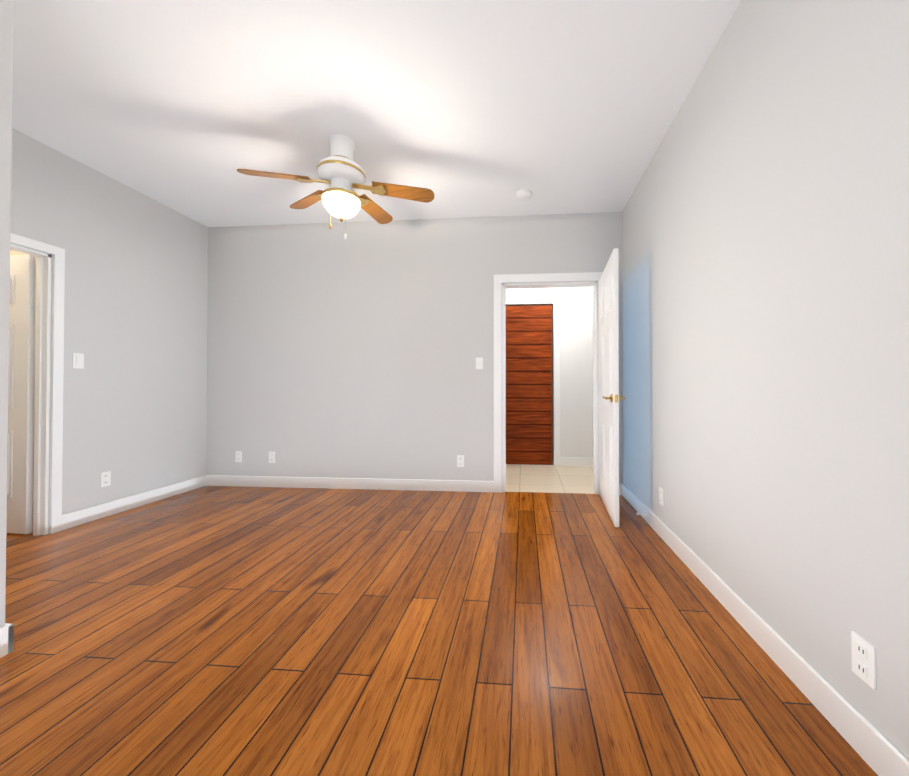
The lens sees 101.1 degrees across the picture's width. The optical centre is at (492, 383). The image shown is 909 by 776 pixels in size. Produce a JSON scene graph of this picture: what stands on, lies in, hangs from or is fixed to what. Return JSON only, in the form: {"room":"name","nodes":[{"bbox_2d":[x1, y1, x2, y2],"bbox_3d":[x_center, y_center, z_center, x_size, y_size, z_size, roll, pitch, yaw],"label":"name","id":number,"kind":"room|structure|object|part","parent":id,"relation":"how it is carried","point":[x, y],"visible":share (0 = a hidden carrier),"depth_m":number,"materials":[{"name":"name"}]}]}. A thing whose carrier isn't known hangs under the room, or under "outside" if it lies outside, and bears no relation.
{"room":"empty bedroom","nodes":[
{"label":"empty bedroom","id":0,"kind":"room"},
{"bbox_2d":[0,0,13,627],"bbox_3d":[-2.578,-0.320,1.465,1.340,2.750,0.120,0,-1,5],"label":"wall jog","id":1,"kind":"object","parent":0,"point":[6,40],"visible":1,"depth_m":1.46,"materials":[{"name":"grey paint"}]},
{"bbox_2d":[10,250,36,496],"bbox_3d":[-3.870,-0.299,3.498,1.400,2.750,0.120,0,-1,5],"label":"wall","id":2,"kind":"structure","parent":0,"point":[12,252],"depth_m":3.47,"materials":[{"name":"paint"}]},
{"bbox_2d":[10,128,207,533],"bbox_3d":[-3.174,-0.305,2.899,0.085,2.750,2.160,0,-1,5],"label":"wall","id":3,"kind":"structure","parent":0,"point":[135,334],"depth_m":3.12,"materials":[{"name":"grey paint"}]},
{"bbox_2d":[6,254,35,533],"bbox_3d":[-3.664,0.073,2.700,0.800,1.973,0.057,0,-1,9],"label":"closet door","id":4,"kind":"structure","parent":3,"relation":"in","point":[20,446],"depth_m":2.63,"materials":[{"name":"white wood"}]},
{"bbox_2d":[10,233,64,534],"bbox_3d":[-3.231,0.038,2.238,0.126,2.050,0.970,0,-1,5],"label":"door frame","id":5,"kind":"structure","parent":3,"relation":"attached to","point":[43,341],"depth_m":2.64,"materials":[{"name":"white wood"}]},
{"bbox_2d":[72,353,83,368],"bbox_3d":[-3.132,-0.171,2.819,0.012,0.115,0.070,0,-1,5],"label":"light switch","id":6,"kind":"object","parent":3,"relation":"attached to","point":[77,360],"visible":1,"depth_m":2.81,"materials":[{"name":"white plastic"}]},
{"bbox_2d":[100,471,110,486],"bbox_3d":[-3.117,0.771,3.003,0.009,0.115,0.070,0,-1,5],"label":"electrical outlet","id":7,"kind":"object","parent":3,"relation":"attached to","point":[105,478],"visible":1,"depth_m":3.00,"materials":[{"name":"white plastic"}]},
{"bbox_2d":[62,475,205,529],"bbox_3d":[-3.087,1.019,3.332,0.015,0.110,1.255,0,-1,5],"label":"baseboard","id":8,"kind":"structure","parent":3,"relation":"attached to","point":[81,516],"depth_m":3.16,"materials":[{"name":"white wood"}]},
{"bbox_2d":[12,0,740,226],"bbox_3d":[-1.787,-1.740,1.946,6.040,0.100,7.060,0,-1,5],"label":"ceiling","id":9,"kind":"structure","parent":0,"point":[458,108],"depth_m":2.18,"materials":[{"name":"white paint"}]},
{"bbox_2d":[237,134,433,238],"bbox_3d":[-1.043,-1.329,2.794,1.222,0.706,0.874,0,-1,5],"label":"ceiling fan","id":10,"kind":"object","parent":9,"relation":"hanging from","point":[341,173],"visible":0.98,"depth_m":2.55,"materials":[{"name":"white"}]},
{"bbox_3d":[-1.051,-1.215,2.592,0.248,0.118,0.248,0,-1,5],"label":"lamp shade","id":11,"kind":"part","parent":10,"relation":"part of","materials":[{"name":"white glass"}]},
{"bbox_2d":[517,189,531,199],"bbox_3d":[0.280,-1.656,3.280,0.136,0.040,0.136,0,-1,5],"label":"smoke detector","id":12,"kind":"object","parent":9,"relation":"attached to","point":[524,194],"visible":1,"depth_m":3.25,"materials":[{"name":"white plastic"}]},
{"bbox_2d":[206,212,622,493],"bbox_3d":[-0.945,-0.295,3.858,4.440,2.750,0.120,0,-1,5],"label":"wall","id":13,"kind":"structure","parent":0,"point":[332,352],"depth_m":3.83,"materials":[{"name":"grey paint"}]},
{"bbox_2d":[235,451,241,461],"bbox_3d":[-2.675,0.770,3.925,0.070,0.115,0.009,0,-1,5],"label":"electrical outlet","id":14,"kind":"object","parent":13,"relation":"attached to","point":[238,457],"visible":1,"depth_m":3.92,"materials":[{"name":"white plastic"}]},
{"bbox_2d":[269,452,274,462],"bbox_3d":[-2.306,0.770,3.895,0.070,0.115,0.009,0,-1,5],"label":"electrical outlet","id":15,"kind":"object","parent":13,"relation":"attached to","point":[271,457],"visible":1,"depth_m":3.89,"materials":[{"name":"white plastic"}]},
{"bbox_2d":[206,475,493,491],"bbox_3d":[-1.516,1.024,3.824,3.065,0.110,0.015,0,-1,5],"label":"baseboard","id":16,"kind":"structure","parent":13,"relation":"attached to","point":[364,483],"depth_m":3.81,"materials":[{"name":"white wood"}]},
{"bbox_2d":[457,455,463,466],"bbox_3d":[-0.323,0.778,3.731,0.070,0.115,0.009,0,-1,5],"label":"electrical outlet","id":17,"kind":"object","parent":13,"relation":"attached to","point":[460,460],"visible":1,"depth_m":3.73,"materials":[{"name":"white plastic"}]},
{"bbox_2d":[476,358,482,368],"bbox_3d":[-0.134,-0.202,3.723,0.070,0.115,0.012,0,-1,5],"label":"light switch","id":18,"kind":"object","parent":13,"relation":"attached to","point":[479,363],"visible":1,"depth_m":3.72,"materials":[{"name":"white plastic"}]},
{"bbox_2d":[494,272,602,494],"bbox_3d":[0.565,-0.002,3.736,1.100,2.160,0.166,0,-1,5],"label":"door frame","id":19,"kind":"structure","parent":13,"relation":"attached to","point":[554,280],"depth_m":3.69,"materials":[{"name":"white wood"}]},
{"bbox_2d":[599,248,624,526],"bbox_3d":[0.982,0.033,3.185,0.153,2.063,0.871,0,-1,9],"label":"bedroom door","id":20,"kind":"structure","parent":13,"relation":"in","point":[610,397],"depth_m":2.91,"materials":[{"name":"white wood"}]},
{"bbox_2d":[619,484,621,494],"bbox_3d":[1.184,1.022,3.601,0.155,0.110,0.015,0,-1,5],"label":"baseboard","id":21,"kind":"structure","parent":13,"relation":"attached to","point":[620,489],"depth_m":3.59,"materials":[{"name":"white wood"}]},
{"bbox_2d":[0,486,877,775],"bbox_3d":[-1.852,1.101,1.129,6.040,0.100,5.480,0,-1,5],"label":"floor","id":22,"kind":"structure","parent":0,"point":[222,630],"depth_m":1.48,"materials":[{"name":"brown wood"}]},
{"bbox_2d":[506,287,592,464],"bbox_3d":[0.281,-0.282,5.102,2.200,2.750,0.120,0,-1,5],"label":"wall","id":23,"kind":"structure","parent":0,"point":[576,371],"depth_m":4.97,"materials":[{"name":"paint"}]},
{"bbox_2d":[506,305,551,464],"bbox_3d":[0.395,0.019,5.013,0.800,2.135,0.029,0,-1,5],"label":"door","id":24,"kind":"structure","parent":23,"relation":"in","point":[528,384],"depth_m":5.01,"materials":[{"name":"brown wood"}]},
{"bbox_2d":[506,297,559,464],"bbox_3d":[0.398,-0.030,5.058,1.010,2.245,0.093,0,-1,5],"label":"door frame","id":25,"kind":"structure","parent":23,"relation":"attached to","point":[556,375],"depth_m":4.98,"materials":[{"name":"white wood"}]},
{"bbox_2d":[560,457,592,465],"bbox_3d":[1.128,1.036,4.950,0.470,0.110,0.015,0,-1,5],"label":"baseboard","id":26,"kind":"structure","parent":23,"relation":"attached to","point":[576,461],"depth_m":4.94,"materials":[{"name":"white wood"}]},
{"bbox_2d":[504,464,595,493],"bbox_3d":[0.292,1.136,4.494,2.320,0.100,1.580,0,-1,5],"label":"floor","id":27,"kind":"structure","parent":0,"point":[550,478],"depth_m":4.25,"materials":[{"name":"beige tile"}]},
{"bbox_2d":[622,0,908,759],"bbox_3d":[1.163,-0.318,1.688,0.120,2.750,7.060,0,-1,5],"label":"wall","id":28,"kind":"structure","parent":0,"point":[765,245],"depth_m":1.34,"materials":[{"name":"grey paint"}]},
{"bbox_2d":[659,487,663,505],"bbox_3d":[1.174,0.787,2.598,0.009,0.115,0.070,0,-1,5],"label":"electrical outlet","id":29,"kind":"object","parent":28,"relation":"attached to","point":[661,496],"visible":1,"depth_m":2.58,"materials":[{"name":"white plastic"}]},
{"bbox_2d":[622,484,908,775],"bbox_3d":[1.035,0.995,0.942,0.015,0.110,5.340,0,-1,5],"label":"baseboard","id":30,"kind":"structure","parent":28,"relation":"attached to","point":[876,750],"depth_m":1.29,"materials":[{"name":"white wood"}]},
{"bbox_2d":[851,631,875,689],"bbox_3d":[1.046,0.781,1.054,0.009,0.115,0.070,0,-1,5],"label":"electrical outlet","id":31,"kind":"object","parent":28,"relation":"attached to","point":[864,660],"visible":1,"depth_m":1.05,"materials":[{"name":"white plastic"}]},
{"bbox_3d":[-2.091,-0.336,-0.050,0.120,2.750,2.820,0,-1,5],"label":"wall jog","id":32,"kind":"object","parent":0,"visible":0},
{"bbox_2d":[0,623,13,657],"bbox_3d":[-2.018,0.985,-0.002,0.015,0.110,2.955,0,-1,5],"label":"baseboard","id":33,"kind":"structure","parent":32,"relation":"attached to","point":[4,637],"depth_m":1.44,"materials":[{"name":"white wood"}]}
]}

